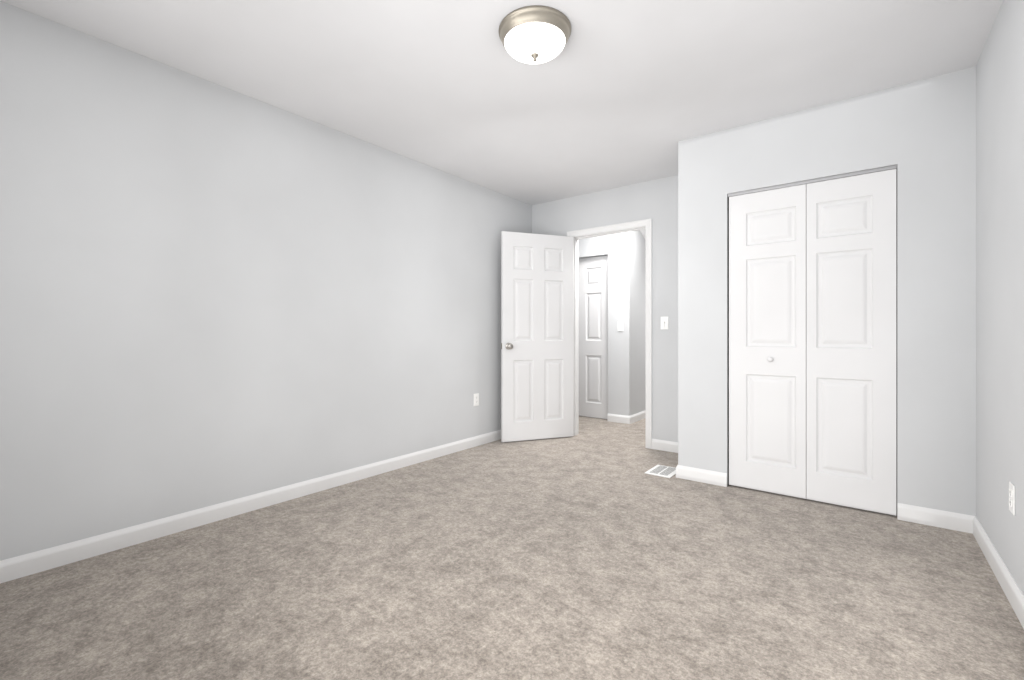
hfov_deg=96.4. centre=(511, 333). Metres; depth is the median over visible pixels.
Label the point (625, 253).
wall
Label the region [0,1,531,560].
wall
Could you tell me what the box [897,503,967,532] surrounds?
baseboard
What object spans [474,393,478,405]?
outlet
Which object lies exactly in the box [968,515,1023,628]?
baseboard
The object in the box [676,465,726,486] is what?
baseboard
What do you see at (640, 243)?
wall
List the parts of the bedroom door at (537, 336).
knob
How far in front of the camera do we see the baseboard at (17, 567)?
2.49 m
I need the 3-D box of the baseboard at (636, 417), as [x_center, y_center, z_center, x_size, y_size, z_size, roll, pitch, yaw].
[1.926,0.997,6.035,0.014,0.090,1.854,0,0,38]
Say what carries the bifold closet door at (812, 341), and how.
in the wall at (921, 134)
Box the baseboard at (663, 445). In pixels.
[652,439,677,452]
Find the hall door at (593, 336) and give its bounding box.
[579,256,607,418]
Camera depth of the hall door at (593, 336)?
5.68 m
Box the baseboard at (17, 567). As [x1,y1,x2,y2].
[0,430,500,582]
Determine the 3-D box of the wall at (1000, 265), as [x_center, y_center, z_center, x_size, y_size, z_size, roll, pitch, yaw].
[1.911,-0.178,1.632,0.120,2.440,6.360,0,0,38]
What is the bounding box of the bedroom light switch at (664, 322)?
[661,317,667,328]
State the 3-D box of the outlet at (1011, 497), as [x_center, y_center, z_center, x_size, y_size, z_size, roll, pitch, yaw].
[1.953,0.642,1.790,0.008,0.114,0.070,0,0,38]
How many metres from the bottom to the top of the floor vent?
0.009 m
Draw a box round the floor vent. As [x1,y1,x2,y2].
[645,465,675,477]
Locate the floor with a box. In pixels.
[0,416,1023,679]
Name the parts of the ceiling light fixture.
lamp shade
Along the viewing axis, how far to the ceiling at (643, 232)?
5.59 m
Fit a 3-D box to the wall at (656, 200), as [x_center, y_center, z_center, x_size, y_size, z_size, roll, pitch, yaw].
[1.570,-0.178,4.010,3.328,2.440,0.120,0,0,38]
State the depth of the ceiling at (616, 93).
2.38 m
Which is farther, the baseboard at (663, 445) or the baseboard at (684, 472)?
the baseboard at (663, 445)
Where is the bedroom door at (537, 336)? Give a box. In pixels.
[501,231,573,441]
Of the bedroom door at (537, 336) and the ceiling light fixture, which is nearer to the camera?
the ceiling light fixture
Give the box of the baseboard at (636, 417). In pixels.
[628,410,645,423]
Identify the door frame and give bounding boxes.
[567,218,651,448]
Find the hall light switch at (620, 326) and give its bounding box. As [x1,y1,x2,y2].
[618,322,622,330]
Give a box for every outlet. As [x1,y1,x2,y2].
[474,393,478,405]
[1009,482,1014,514]
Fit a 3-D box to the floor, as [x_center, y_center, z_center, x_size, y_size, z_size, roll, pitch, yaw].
[0.496,1.092,3.585,4.748,0.100,7.720,0,0,38]
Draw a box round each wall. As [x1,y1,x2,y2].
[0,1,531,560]
[532,175,677,441]
[579,231,634,415]
[635,231,645,413]
[678,66,975,515]
[976,0,1023,594]
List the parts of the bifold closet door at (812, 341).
knob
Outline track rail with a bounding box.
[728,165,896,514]
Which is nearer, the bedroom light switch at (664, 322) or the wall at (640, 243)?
the bedroom light switch at (664, 322)
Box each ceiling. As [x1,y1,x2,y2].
[0,0,1002,204]
[640,230,645,239]
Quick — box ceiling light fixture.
[499,5,570,63]
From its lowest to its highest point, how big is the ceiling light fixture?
0.139 m
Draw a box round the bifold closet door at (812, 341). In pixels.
[729,169,895,515]
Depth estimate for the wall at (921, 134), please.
2.57 m
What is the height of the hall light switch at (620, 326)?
0.114 m

